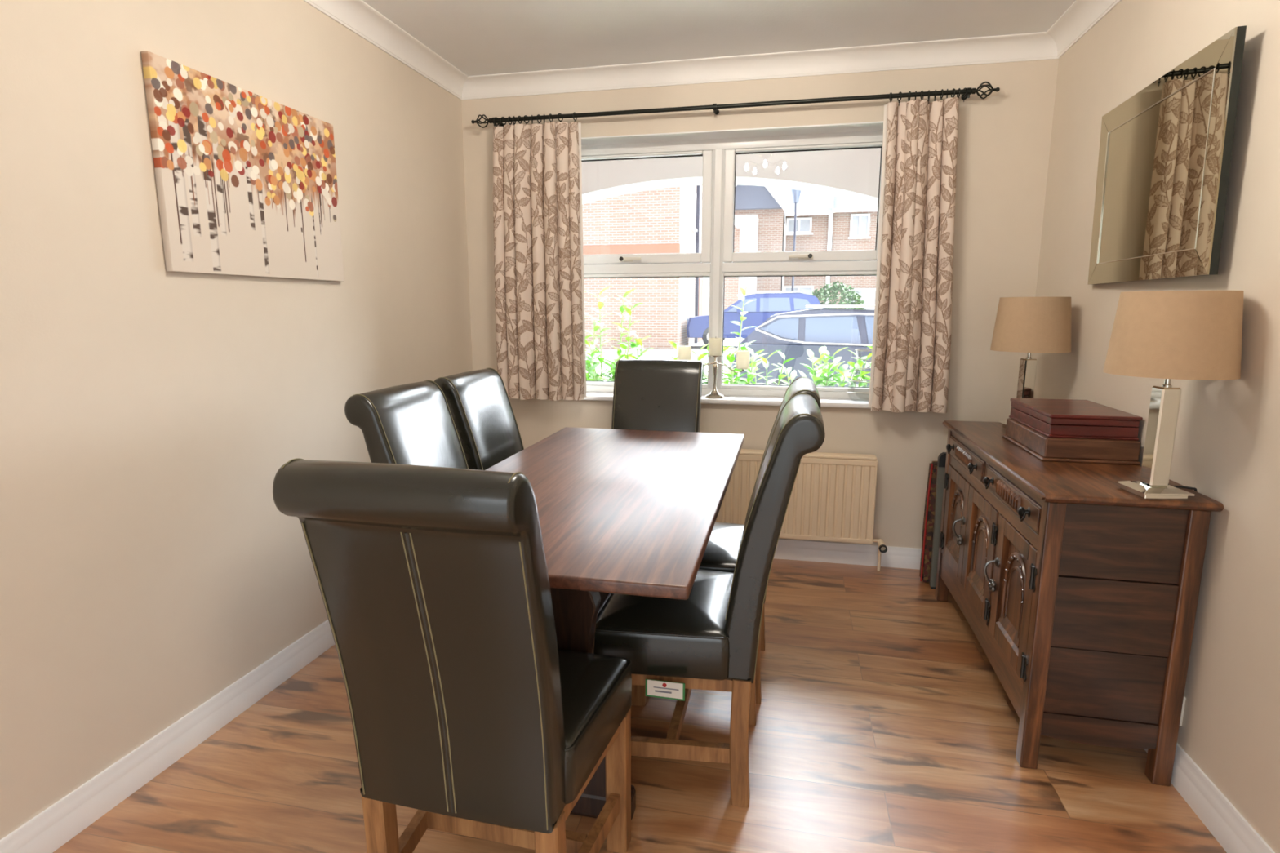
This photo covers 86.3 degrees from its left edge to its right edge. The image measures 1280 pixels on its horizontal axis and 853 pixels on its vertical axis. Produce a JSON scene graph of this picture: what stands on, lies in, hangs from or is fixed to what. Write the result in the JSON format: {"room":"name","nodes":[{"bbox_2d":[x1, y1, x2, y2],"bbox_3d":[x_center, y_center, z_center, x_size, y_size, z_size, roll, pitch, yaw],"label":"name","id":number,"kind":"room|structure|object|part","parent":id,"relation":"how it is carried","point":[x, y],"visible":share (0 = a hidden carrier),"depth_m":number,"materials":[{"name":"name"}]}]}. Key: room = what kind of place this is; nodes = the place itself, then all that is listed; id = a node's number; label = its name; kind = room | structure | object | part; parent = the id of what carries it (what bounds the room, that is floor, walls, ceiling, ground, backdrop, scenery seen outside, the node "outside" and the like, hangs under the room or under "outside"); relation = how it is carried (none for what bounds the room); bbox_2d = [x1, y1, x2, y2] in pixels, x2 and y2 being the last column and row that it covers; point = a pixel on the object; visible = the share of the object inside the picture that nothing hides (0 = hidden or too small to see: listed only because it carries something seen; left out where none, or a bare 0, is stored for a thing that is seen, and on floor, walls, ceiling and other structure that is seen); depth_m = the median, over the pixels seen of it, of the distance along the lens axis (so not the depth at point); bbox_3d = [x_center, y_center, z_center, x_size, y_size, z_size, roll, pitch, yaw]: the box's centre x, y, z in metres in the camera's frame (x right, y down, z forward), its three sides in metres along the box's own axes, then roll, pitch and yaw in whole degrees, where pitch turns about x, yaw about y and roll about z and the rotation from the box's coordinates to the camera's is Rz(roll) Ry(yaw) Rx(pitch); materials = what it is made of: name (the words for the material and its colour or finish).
{"room":"dining room","nodes":[
{"label":"dining room","id":0,"kind":"room"},
{"bbox_2d":[0,0,472,839],"bbox_3d":[-1.502,-0.148,1.281,0.120,2.400,5.000,2,10,12],"label":"wall","id":1,"kind":"structure","parent":0,"point":[150,415],"depth_m":1.87,"materials":[{"name":"paint"}]},
{"bbox_2d":[0,619,334,852],"bbox_3d":[-1.435,0.986,1.464,0.018,0.102,5.000,2,10,12],"label":"baseboard","id":2,"kind":"structure","parent":1,"relation":"attached to","point":[51,828],"depth_m":1.89,"materials":[{"name":"white paint"}]},
{"bbox_2d":[141,50,344,281],"bbox_3d":[-1.212,-0.764,2.186,0.022,0.560,0.748,2,10,12],"label":"canvas painting","id":3,"kind":"object","parent":1,"relation":"attached to","point":[246,181],"visible":1,"depth_m":2.08,"materials":[{"name":"paint"}]},
{"bbox_2d":[302,0,467,99],"bbox_3d":[-1.403,-1.286,1.062,0.082,0.083,5.000,2,10,12],"label":"trim","id":4,"kind":"structure","parent":1,"relation":"attached to","point":[357,16],"depth_m":2.82,"materials":[{"name":"paint"}]},
{"bbox_2d":[53,558,1226,852],"bbox_3d":[-0.113,1.158,1.124,2.997,0.120,5.150,2,10,12],"label":"floor","id":5,"kind":"structure","parent":0,"point":[884,723],"depth_m":1.89,"materials":[{"name":"laminate"}]},
{"bbox_2d":[344,380,468,468],"bbox_3d":[-0.527,0.393,2.157,0.564,1.034,0.478,2,10,12],"label":"dining chair","id":6,"kind":"object","parent":5,"relation":"on","point":[413,424],"visible":0.33,"depth_m":2.06,"materials":[{"name":"brown leather"}]},
{"bbox_2d":[272,457,631,852],"bbox_3d":[-0.316,0.530,1.370,0.478,1.034,0.564,2,10,14],"label":"dining chair","id":7,"kind":"object","parent":5,"relation":"on","point":[468,713],"visible":1,"depth_m":1.18,"materials":[{"name":"brown leather"}]},
{"bbox_3d":[-0.516,0.876,1.370,0.046,0.352,0.054,2,10,14],"label":"leg","id":8,"kind":"part","parent":7,"relation":"part of","materials":[{"name":"brown wood"}]},
{"bbox_3d":[-0.167,0.891,1.284,0.046,0.352,0.054,2,10,14],"label":"leg","id":9,"kind":"part","parent":7,"relation":"part of","materials":[{"name":"brown wood"}]},
{"bbox_3d":[-0.107,0.707,1.421,0.022,0.036,0.305,3,10,19],"label":"seat rail","id":10,"kind":"part","parent":7,"relation":"part of","materials":[{"name":"brown wood"}]},
{"bbox_3d":[-0.290,0.606,1.485,0.478,0.144,0.357,2,10,14],"label":"seat","id":11,"kind":"part","parent":7,"relation":"part of","materials":[{"name":"brown leather"}]},
{"bbox_3d":[-0.051,0.833,1.615,0.050,0.352,0.050,2,10,14],"label":"leg","id":12,"kind":"part","parent":7,"relation":"part of","materials":[{"name":"brown wood"}]},
{"bbox_2d":[434,368,524,470],"bbox_3d":[-0.424,0.312,2.622,0.564,1.034,0.478,2,10,12],"label":"dining chair","id":13,"kind":"object","parent":5,"relation":"on","point":[478,402],"visible":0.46,"depth_m":2.52,"materials":[{"name":"brown leather"}]},
{"bbox_2d":[485,426,744,820],"bbox_3d":[-0.118,0.525,2.194,0.777,0.760,1.607,2,10,12],"label":"dining table","id":14,"kind":"object","parent":5,"relation":"on","point":[629,512],"visible":0.5,"depth_m":1.74,"materials":[{"name":"brown wood"}]},
{"bbox_2d":[611,359,703,432],"bbox_3d":[0.042,0.235,3.060,0.478,1.034,0.564,2,10,12],"label":"dining chair","id":15,"kind":"object","parent":5,"relation":"on","point":[649,394],"visible":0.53,"depth_m":3.13,"materials":[{"name":"brown leather"}]},
{"bbox_2d":[593,393,825,808],"bbox_3d":[0.193,0.439,1.892,0.564,1.034,0.491,2,10,12],"label":"dining chair","id":16,"kind":"object","parent":5,"relation":"on","point":[708,640],"visible":0.91,"depth_m":1.72,"materials":[{"name":"brown leather"}]},
{"bbox_3d":[-0.003,0.729,2.212,0.050,0.352,0.050,2,10,12],"label":"leg","id":17,"kind":"part","parent":16,"relation":"part of","materials":[{"name":"brown wood"}]},
{"bbox_3d":[0.093,0.527,1.937,0.357,0.144,0.478,2,10,12],"label":"seat","id":18,"kind":"part","parent":16,"relation":"part of","materials":[{"name":"brown leather"}]},
{"bbox_3d":[0.084,0.648,1.755,0.305,0.036,0.022,1,10,7],"label":"seat rail","id":19,"kind":"part","parent":16,"relation":"part of","materials":[{"name":"brown wood"}]},
{"bbox_3d":[0.260,0.808,1.762,0.054,0.352,0.046,2,10,12],"label":"leg","id":20,"kind":"part","parent":16,"relation":"part of","materials":[{"name":"brown wood"}]},
{"bbox_3d":[0.337,0.747,2.108,0.054,0.352,0.046,2,10,12],"label":"leg","id":21,"kind":"part","parent":16,"relation":"part of","materials":[{"name":"brown wood"}]},
{"bbox_3d":[0.353,0.276,1.835,0.240,0.694,0.411,2,10,12],"label":"backrest","id":22,"kind":"part","parent":16,"relation":"part of","materials":[{"name":"brown leather"}]},
{"bbox_2d":[698,377,820,704],"bbox_3d":[0.307,0.357,2.360,0.564,1.034,0.478,2,10,12],"label":"dining chair","id":23,"kind":"object","parent":5,"relation":"on","point":[721,553],"visible":0.23,"depth_m":2.24,"materials":[{"name":"brown leather"}]},
{"bbox_3d":[0.206,0.447,2.397,0.357,0.144,0.478,2,10,12],"label":"seat","id":24,"kind":"part","parent":23,"relation":"part of","materials":[{"name":"brown leather"}]},
{"bbox_3d":[0.372,0.727,2.223,0.054,0.352,0.046,2,10,12],"label":"leg","id":25,"kind":"part","parent":23,"relation":"part of","materials":[{"name":"brown wood"}]},
{"bbox_3d":[0.449,0.667,2.569,0.054,0.352,0.046,2,10,12],"label":"leg","id":26,"kind":"part","parent":23,"relation":"part of","materials":[{"name":"brown wood"}]},
{"bbox_3d":[0.465,0.196,2.296,0.240,0.694,0.411,2,10,12],"label":"backrest","id":27,"kind":"part","parent":23,"relation":"part of","materials":[{"name":"brown leather"}]},
{"bbox_2d":[919,461,937,582],"bbox_3d":[1.410,0.444,3.163,0.184,0.580,0.077,2,10,12],"label":"shopping bag","id":28,"kind":"object","parent":5,"relation":"on","point":[930,502],"visible":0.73,"depth_m":3.15,"materials":[{"name":"brown"}]},
{"bbox_2d":[929,452,946,589],"bbox_3d":[1.408,0.433,3.082,0.155,0.637,0.032,2,10,12],"label":"board","id":29,"kind":"object","parent":5,"relation":"on","point":[942,456],"visible":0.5,"depth_m":3.08,"materials":[{"name":"black plastic"}]},
{"bbox_2d":[935,420,1223,786],"bbox_3d":[1.362,0.474,2.382,0.423,0.797,1.224,2,10,12],"label":"sideboard","id":30,"kind":"object","parent":5,"relation":"on","point":[1079,590],"visible":1,"depth_m":1.84,"materials":[{"name":"brown wood"}]},
{"bbox_3d":[1.336,0.385,2.962,0.045,0.774,0.045,2,10,12],"label":"leg","id":31,"kind":"part","parent":30,"relation":"part of","materials":[{"name":"brown wood"}]},
{"bbox_3d":[1.280,0.090,2.814,0.033,0.049,0.040,2,10,12],"label":"drawer pull","id":32,"kind":"part","parent":30,"relation":"part of","materials":[{"name":"black metal"}]},
{"bbox_3d":[1.284,0.383,2.764,0.022,0.394,0.352,2,10,12],"label":"door","id":33,"kind":"part","parent":30,"relation":"part of","materials":[{"name":"brown wood"}]},
{"bbox_3d":[1.222,0.401,2.630,0.041,0.116,0.040,2,10,12],"label":"door handle","id":34,"kind":"part","parent":30,"relation":"part of","materials":[{"name":"grey metal"}]},
{"bbox_3d":[1.261,0.119,2.638,0.038,0.078,0.517,2,10,12],"label":"drawer","id":35,"kind":"part","parent":30,"relation":"part of","materials":[{"name":"brown wood"}]},
{"bbox_3d":[1.204,0.150,2.470,0.033,0.049,0.040,2,10,12],"label":"drawer pull","id":36,"kind":"part","parent":30,"relation":"part of","materials":[{"name":"black metal"}]},
{"bbox_3d":[1.208,0.443,2.421,0.022,0.394,0.353,2,10,12],"label":"door","id":37,"kind":"part","parent":30,"relation":"part of","materials":[{"name":"brown wood"}]},
{"bbox_3d":[1.159,0.185,2.268,0.033,0.049,0.040,2,10,12],"label":"drawer pull","id":38,"kind":"part","parent":30,"relation":"part of","materials":[{"name":"black metal"}]},
{"bbox_3d":[1.213,0.423,2.406,0.028,0.659,1.090,2,10,12],"label":"frame","id":39,"kind":"part","parent":30,"relation":"part of","materials":[{"name":"brown wood"}]},
{"bbox_3d":[1.128,0.476,2.201,0.041,0.116,0.040,2,10,12],"label":"door handle","id":40,"kind":"part","parent":30,"relation":"part of","materials":[{"name":"grey metal"}]},
{"bbox_3d":[1.128,0.507,2.057,0.022,0.394,0.346,2,10,12],"label":"door","id":41,"kind":"part","parent":30,"relation":"part of","materials":[{"name":"brown wood"}]},
{"bbox_3d":[1.140,0.214,2.092,0.038,0.078,0.517,2,10,12],"label":"drawer","id":42,"kind":"part","parent":30,"relation":"part of","materials":[{"name":"brown wood"}]},
{"bbox_3d":[1.083,0.245,1.924,0.033,0.049,0.040,2,10,12],"label":"drawer pull","id":43,"kind":"part","parent":30,"relation":"part of","materials":[{"name":"black metal"}]},
{"bbox_2d":[990,297,1071,427],"bbox_3d":[1.520,-0.243,2.674,0.275,0.516,0.275,0,10,1],"label":"table lamp","id":44,"kind":"object","parent":30,"relation":"on","point":[1028,325],"visible":0.9,"depth_m":2.55,"materials":[{"name":"fabric"}]},
{"bbox_3d":[1.520,-0.310,2.663,0.028,0.092,0.028,0,10,1],"label":"stem","id":45,"kind":"part","parent":44,"relation":"part of","materials":[{"name":"silver metal"}]},
{"bbox_3d":[1.520,-0.397,2.648,0.275,0.205,0.275,0,10,1],"label":"lamp shade","id":46,"kind":"part","parent":44,"relation":"part of","materials":[{"name":"fabric"}]},
{"bbox_3d":[1.095,0.575,1.869,0.045,0.774,0.045,2,10,12],"label":"leg","id":47,"kind":"part","parent":30,"relation":"part of","materials":[{"name":"brown wood"}]},
{"bbox_2d":[1002,418,1140,465],"bbox_3d":[1.446,0.043,2.320,0.276,0.072,0.426,2,10,12],"label":"wooden box","id":48,"kind":"object","parent":30,"relation":"on","point":[1045,448],"visible":0.84,"depth_m":2.13,"materials":[{"name":"brown wood"}]},
{"bbox_2d":[1008,398,1142,440],"bbox_3d":[1.460,-0.031,2.325,0.258,0.074,0.412,2,10,12],"label":"box","id":49,"kind":"object","parent":48,"relation":"on","point":[1051,418],"visible":1,"depth_m":2.16,"materials":[{"name":"red wood"}]},
{"bbox_3d":[1.460,-0.052,2.321,0.258,0.032,0.412,2,10,12],"label":"lid","id":50,"kind":"part","parent":49,"relation":"part of","materials":[{"name":"red wood"}]},
{"bbox_3d":[1.253,0.537,1.820,0.284,0.682,0.018,2,10,12],"label":"panel","id":51,"kind":"part","parent":30,"relation":"part of","materials":[{"name":"brown wood"}]},
{"bbox_2d":[1102,290,1244,499],"bbox_3d":[1.331,-0.079,1.729,0.275,0.516,0.275,1,10,4],"label":"table lamp","id":52,"kind":"object","parent":30,"relation":"on","point":[1166,335],"visible":1,"depth_m":1.62,"materials":[{"name":"fabric"}]},
{"bbox_3d":[1.331,-0.146,1.717,0.028,0.092,0.028,1,10,4],"label":"stem","id":53,"kind":"part","parent":52,"relation":"part of","materials":[{"name":"silver metal"}]},
{"bbox_3d":[1.331,-0.232,1.702,0.275,0.205,0.275,1,10,4],"label":"lamp shade","id":54,"kind":"part","parent":52,"relation":"part of","materials":[{"name":"fabric"}]},
{"bbox_3d":[1.414,0.587,1.801,0.045,0.774,0.045,2,10,12],"label":"leg","id":55,"kind":"part","parent":30,"relation":"part of","materials":[{"name":"brown wood"}]},
{"bbox_2d":[1172,485,1197,492],"bbox_3d":[1.430,0.425,1.857,0.095,0.534,0.045,-2,10,-12],"label":"power cable","id":56,"kind":"object","parent":30,"relation":"on","point":[1179,486],"visible":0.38,"depth_m":1.82,"materials":[{"name":"black plastic"}]},
{"bbox_2d":[362,0,1075,75],"bbox_3d":[-0.081,-1.349,0.836,2.997,0.120,5.450,2,10,12],"label":"ceiling","id":57,"kind":"structure","parent":0,"point":[475,37],"depth_m":2.78,"materials":[{"name":"paint"}]},
{"bbox_2d":[581,147,880,206],"bbox_3d":[1.323,-0.700,4.888,7.250,2.950,0.330,2,10,12],"label":"wall","id":58,"kind":"structure","parent":0,"point":[853,175],"depth_m":4.67,"materials":[{"name":"beige paint"}]},
{"bbox_2d":[461,58,1058,548],"bbox_3d":[0.465,-0.479,3.531,2.997,2.520,0.280,2,10,12],"label":"wall","id":59,"kind":"structure","parent":0,"point":[1004,137],"depth_m":3.19,"materials":[{"name":"paint"}]},
{"bbox_2d":[563,391,871,408],"bbox_3d":[0.372,-0.141,3.530,1.840,0.025,0.195,2,10,12],"label":"windowsill","id":60,"kind":"structure","parent":59,"relation":"attached to","point":[838,402],"depth_m":3.42,"materials":[{"name":"white paint"}]},
{"bbox_2d":[703,355,745,398],"bbox_3d":[0.376,-0.258,3.501,0.359,0.214,0.100,2,10,9],"label":"candle holder","id":61,"kind":"object","parent":60,"relation":"on","point":[714,393],"visible":0.7,"depth_m":3.48,"materials":[{"name":"silver metal"}]},
{"bbox_2d":[677,345,691,360],"bbox_3d":[0.229,-0.373,3.506,0.068,0.095,0.068,2,10,12],"label":"pillar candle","id":62,"kind":"object","parent":61,"relation":"on","point":[684,351],"visible":0.69,"depth_m":3.48,"materials":[{"name":"beige wax"}]},
{"bbox_2d":[708,337,722,355],"bbox_3d":[0.384,-0.409,3.473,0.068,0.095,0.068,2,10,12],"label":"pillar candle","id":63,"kind":"object","parent":61,"relation":"on","point":[715,344],"visible":1,"depth_m":3.45,"materials":[{"name":"beige wax"}]},
{"bbox_3d":[0.468,-0.300,3.478,0.172,0.054,0.062,2,10,9],"label":"arm","id":64,"kind":"part","parent":61,"relation":"part of","materials":[{"name":"silver metal"}]},
{"bbox_2d":[736,349,750,368],"bbox_3d":[0.522,-0.343,3.462,0.068,0.095,0.068,2,10,12],"label":"pillar candle","id":65,"kind":"object","parent":61,"relation":"on","point":[743,357],"visible":1,"depth_m":3.44,"materials":[{"name":"beige wax"}]},
{"bbox_2d":[847,348,871,394],"bbox_3d":[1.115,-0.249,3.344,0.185,0.252,0.185,2,10,12],"label":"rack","id":66,"kind":"object","parent":60,"relation":"on","point":[864,348],"visible":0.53,"depth_m":3.33,"materials":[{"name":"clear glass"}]},
{"bbox_2d":[581,130,883,398],"bbox_3d":[0.393,-0.803,3.512,1.740,1.285,0.109,2,10,12],"label":"window","id":67,"kind":"structure","parent":59,"relation":"in","point":[717,257],"depth_m":3.46,"materials":[{"name":"white plastic"}]},
{"bbox_3d":[-0.049,-0.873,3.563,0.120,0.022,0.034,2,10,12],"label":"handle","id":68,"kind":"part","parent":67,"relation":"part of","materials":[{"name":"white plastic"}]},
{"bbox_3d":[-0.021,-1.129,3.562,0.796,0.546,0.061,2,10,12],"label":"sash","id":69,"kind":"part","parent":67,"relation":"part of","materials":[{"name":"white plastic"}]},
{"bbox_3d":[0.796,-0.842,3.382,0.120,0.022,0.034,2,10,12],"label":"handle","id":70,"kind":"part","parent":67,"relation":"part of","materials":[{"name":"white plastic"}]},
{"bbox_3d":[0.815,-1.098,3.382,0.792,0.546,0.061,2,10,12],"label":"sash","id":71,"kind":"part","parent":67,"relation":"part of","materials":[{"name":"white plastic"}]},
{"bbox_2d":[581,120,883,146],"bbox_3d":[0.375,-0.779,3.432,1.740,1.305,0.149,2,10,12],"label":"roller blind","id":72,"kind":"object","parent":59,"relation":"attached to","point":[868,126],"depth_m":3.30,"materials":[{"name":"white fabric"}]},
{"bbox_2d":[471,81,999,128],"bbox_3d":[0.348,-1.479,3.176,2.423,0.066,0.117,2,10,12],"label":"pole","id":73,"kind":"object","parent":59,"relation":"attached to","point":[714,107],"visible":0.98,"depth_m":3.12,"materials":[{"name":"black metal"}]},
{"bbox_2d":[493,121,586,400],"bbox_3d":[-0.518,-0.811,3.445,0.488,1.356,0.109,2,10,12],"label":"curtain","id":74,"kind":"object","parent":73,"relation":"hanging from","point":[538,214],"visible":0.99,"depth_m":3.41,"materials":[{"name":"beige fabric"}]},
{"bbox_2d":[897,91,902,102],"bbox_3d":[1.134,-1.437,2.983,0.009,0.046,0.038,-1,9,-6],"label":"curtain ring","id":75,"kind":"object","parent":73,"relation":"hanging from","point":[900,92],"visible":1,"depth_m":2.97,"materials":[{"name":"black metal"}]},
{"bbox_2d":[868,97,964,413],"bbox_3d":[1.245,-0.742,3.068,0.356,1.362,0.120,2,10,12],"label":"curtain","id":76,"kind":"object","parent":73,"relation":"hanging from","point":[911,348],"visible":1,"depth_m":3.04,"materials":[{"name":"beige fabric"}]},
{"bbox_2d":[939,88,943,100],"bbox_3d":[1.302,-1.431,2.947,0.009,0.046,0.038,1,9,7],"label":"curtain ring","id":77,"kind":"object","parent":73,"relation":"hanging from","point":[942,90],"visible":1,"depth_m":2.94,"materials":[{"name":"black metal"}]},
{"bbox_2d":[961,87,967,99],"bbox_3d":[1.391,-1.428,2.928,0.009,0.046,0.038,-2,10,-9],"label":"curtain ring","id":78,"kind":"object","parent":73,"relation":"hanging from","point":[965,87],"visible":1,"depth_m":2.92,"materials":[{"name":"black metal"}]},
{"bbox_2d":[461,31,1057,100],"bbox_3d":[0.426,-1.649,3.148,2.757,0.083,0.082,2,10,12],"label":"trim","id":79,"kind":"structure","parent":59,"relation":"attached to","point":[1040,46],"depth_m":3.12,"materials":[{"name":"paint"}]},
{"bbox_2d":[715,448,887,571],"bbox_3d":[0.403,0.397,3.477,1.626,0.572,0.143,2,10,12],"label":"radiator","id":80,"kind":"object","parent":59,"relation":"attached to","point":[833,497],"visible":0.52,"depth_m":3.33,"materials":[{"name":"metal"}]},
{"bbox_3d":[0.371,0.337,3.466,1.552,0.417,0.040,2,10,12],"label":"panel","id":81,"kind":"part","parent":80,"relation":"part of","materials":[{"name":"metal"}]},
{"bbox_3d":[0.374,0.325,3.477,1.564,0.429,0.070,2,10,12],"label":"casing","id":82,"kind":"part","parent":80,"relation":"part of","materials":[{"name":"metal"}]},
{"bbox_2d":[773,538,921,569],"bbox_3d":[0.433,0.619,3.575,2.757,0.102,0.018,2,10,12],"label":"baseboard","id":83,"kind":"structure","parent":59,"relation":"attached to","point":[789,549],"depth_m":3.44,"materials":[{"name":"white paint"}]},
{"bbox_2d":[1031,0,1279,852],"bbox_3d":[1.309,-0.043,0.678,0.120,2.400,5.000,2,10,12],"label":"wall","id":84,"kind":"structure","parent":0,"point":[1227,442],"depth_m":1.72,"materials":[{"name":"paint"}]},
{"bbox_2d":[1046,0,1121,58],"bbox_3d":[1.210,-1.188,0.501,0.082,0.083,5.000,2,10,12],"label":"trim","id":85,"kind":"structure","parent":84,"relation":"attached to","point":[1082,15],"depth_m":2.64,"materials":[{"name":"paint"}]},
{"bbox_2d":[1087,25,1246,284],"bbox_3d":[1.534,-0.734,2.055,0.025,0.578,0.800,1,10,14],"label":"wall mirror","id":86,"kind":"object","parent":84,"relation":"attached to","point":[1165,153],"visible":1,"depth_m":1.92,"materials":[{"name":"silver metal"}]},
{"bbox_3d":[1.616,-0.795,2.404,0.005,0.578,0.072,1,10,14],"label":"border panel","id":87,"kind":"part","parent":86,"relation":"part of","materials":[{"name":"silver metal"}]},
{"bbox_3d":[1.532,-0.484,2.099,0.005,0.070,0.800,1,10,14],"label":"border panel","id":88,"kind":"part","parent":86,"relation":"part of","materials":[{"name":"silver metal"}]},
{"bbox_2d":[1097,70,1213,262],"bbox_3d":[1.528,-0.734,2.056,0.003,0.438,0.656,1,10,14],"label":"mirror glass","id":89,"kind":"object","parent":86,"relation":"on","point":[1155,159],"depth_m":1.99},
{"bbox_3d":[1.521,-0.985,2.015,0.005,0.070,0.800,1,10,14],"label":"border panel","id":90,"kind":"part","parent":86,"relation":"part of","materials":[{"name":"silver metal"}]},
{"bbox_3d":[1.436,-0.674,1.709,0.005,0.578,0.072,1,10,14],"label":"border panel","id":91,"kind":"part","parent":86,"relation":"part of","materials":[{"name":"silver metal"}]},
{"bbox_2d":[1179,695,1186,726],"bbox_3d":[1.474,0.757,1.911,0.016,0.086,0.146,2,10,12],"label":"power socket","id":92,"kind":"object","parent":84,"relation":"attached to","point":[1184,698],"visible":0.13,"depth_m":1.84,"materials":[{"name":"white plastic"}]},
{"bbox_2d":[1143,742,1275,852],"bbox_3d":[1.242,1.086,0.890,0.018,0.102,5.000,2,10,12],"label":"baseboard","id":93,"kind":"structure","parent":84,"relation":"attached to","point":[1224,821],"depth_m":1.68,"materials":[{"name":"white paint"}]},
{"label":"outside","id":94,"kind":"structure","parent":0,"visible":0},
{"bbox_2d":[585,337,744,383],"bbox_3d":[5.503,-4.387,32.913,80.000,0.700,59.700,2,10,12],"label":"ground","id":95,"kind":"structure","parent":94,"point":[660,354],"depth_m":19.67,"materials":[{"name":"white"}]},
{"bbox_2d":[584,286,653,381],"bbox_3d":[-0.444,-0.328,5.788,1.238,1.828,0.892,2,10,12],"label":"shrub","id":96,"kind":"object","parent":95,"relation":"on","point":[590,369],"visible":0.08,"depth_m":5.75,"materials":[{"name":"green plant"}]},
{"bbox_2d":[582,185,702,350],"bbox_3d":[-2.684,-7.309,23.462,9.310,9.100,6.400,2,10,12],"label":"brick house","id":97,"kind":"structure","parent":95,"relation":"on","point":[667,220],"depth_m":20.52,"materials":[{"name":"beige brick"}]},
{"bbox_3d":[1.376,-6.803,20.731,0.015,1.010,0.810,2,10,12],"label":"pane","id":98,"kind":"part","parent":97,"relation":"part of","materials":[{"name":"white glass"}]},
{"bbox_3d":[1.716,-7.071,22.271,0.015,1.010,0.810,2,10,12],"label":"pane","id":99,"kind":"part","parent":97,"relation":"part of","materials":[{"name":"white glass"}]},
{"bbox_3d":[2.196,-4.218,24.947,0.050,2.300,1.100,2,10,12],"label":"doorway","id":100,"kind":"part","parent":97,"relation":"part of","materials":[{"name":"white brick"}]},
{"bbox_2d":[661,284,794,385],"bbox_3d":[0.660,-0.294,5.725,1.198,1.784,0.908,2,10,12],"label":"shrub","id":101,"kind":"object","parent":95,"relation":"on","point":[729,358],"visible":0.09,"depth_m":5.65,"materials":[{"name":"green plant"}]},
{"bbox_2d":[686,291,821,346],"bbox_3d":[3.652,-3.348,21.347,4.260,1.700,1.938,2,10,9],"label":"parked car","id":102,"kind":"object","parent":95,"relation":"on","point":[766,304],"visible":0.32,"depth_m":20.57,"materials":[{"name":"blue paint"}]},
{"bbox_3d":[4.262,-4.158,21.162,1.400,0.040,1.320,2,10,9],"label":"roof rail","id":103,"kind":"part","parent":102,"relation":"part of","materials":[{"name":"silver metal"}]},
{"bbox_2d":[724,185,785,310],"bbox_3d":[4.709,-7.176,29.226,2.790,7.060,6.200,2,10,12],"label":"house","id":104,"kind":"structure","parent":95,"relation":"on","point":[759,211],"depth_m":26.91,"materials":[{"name":"orange brick"}]},
{"bbox_2d":[790,188,801,291],"bbox_3d":[5.875,-6.249,26.117,0.480,5.800,0.480,2,10,12],"label":"street lamp","id":105,"kind":"object","parent":95,"relation":"on","point":[796,194],"visible":0.44,"depth_m":25.76,"materials":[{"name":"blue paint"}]},
{"bbox_3d":[5.875,-5.904,26.177,0.133,5.100,0.140,2,10,12],"label":"post","id":106,"kind":"part","parent":105,"relation":"part of","materials":[{"name":"metal"}]},
{"bbox_2d":[726,305,875,386],"bbox_3d":[3.736,-1.035,10.715,4.582,1.710,1.887,2,10,12],"label":"parked car","id":107,"kind":"object","parent":95,"relation":"on","point":[793,333],"visible":0.19,"depth_m":10.08,"materials":[{"name":"grey paint"}]},
{"bbox_3d":[3.113,-1.411,9.903,2.848,0.465,0.183,2,10,12],"label":"window trim","id":108,"kind":"part","parent":107,"relation":"part of","materials":[{"name":"silver metal"}]},
{"bbox_3d":[3.318,-1.874,10.667,1.400,0.040,1.400,2,10,12],"label":"roof rail","id":109,"kind":"part","parent":107,"relation":"part of","materials":[{"name":"silver metal"}]},
{"bbox_2d":[783,188,832,302],"bbox_3d":[7.318,-7.714,30.156,1.860,7.800,5.720,2,10,12],"label":"house","id":110,"kind":"structure","parent":95,"relation":"on","point":[813,210],"depth_m":27.74,"materials":[{"name":"orange brick"}]},
{"bbox_3d":[6.533,-5.244,28.212,1.060,0.960,0.015,2,10,12],"label":"pane","id":111,"kind":"part","parent":110,"relation":"part of","materials":[{"name":"white glass"}]},
{"bbox_3d":[6.454,-8.153,27.723,0.860,0.460,0.015,2,10,12],"label":"pane","id":112,"kind":"part","parent":110,"relation":"part of","materials":[{"name":"white glass"}]},
{"bbox_2d":[824,195,834,305],"bbox_3d":[7.691,-6.904,27.836,0.160,6.600,0.500,2,10,12],"label":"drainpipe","id":113,"kind":"object","parent":110,"relation":"attached to","point":[831,197],"visible":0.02,"depth_m":27.43,"materials":[{"name":"white plastic"}]},
{"bbox_2d":[777,346,871,386],"bbox_3d":[1.708,0.000,5.474,1.293,1.291,0.891,2,10,12],"label":"shrub","id":114,"kind":"object","parent":95,"relation":"on","point":[819,374],"visible":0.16,"depth_m":5.39,"materials":[{"name":"green plant"}]},
{"bbox_2d":[811,280,866,309],"bbox_3d":[6.734,-3.960,23.703,2.121,2.177,1.817,2,10,12],"label":"bush","id":115,"kind":"object","parent":95,"relation":"on","point":[842,288],"visible":0.49,"depth_m":23.28,"materials":[{"name":"green plant"}]},
{"bbox_2d":[828,195,877,310],"bbox_3d":[11.050,-7.736,29.847,5.500,7.950,5.720,2,10,12],"label":"house","id":116,"kind":"structure","parent":95,"relation":"on","point":[854,222],"depth_m":27.83,"materials":[{"name":"orange brick"}]},
{"bbox_3d":[8.916,-8.149,27.699,0.610,0.760,0.015,2,10,12],"label":"pane","id":117,"kind":"part","parent":116,"relation":"part of","materials":[{"name":"white glass"}]},
{"bbox_3d":[9.160,-5.135,28.170,1.160,0.960,0.015,2,10,12],"label":"pane","id":118,"kind":"part","parent":116,"relation":"part of","materials":[{"name":"glass"}]}
]}

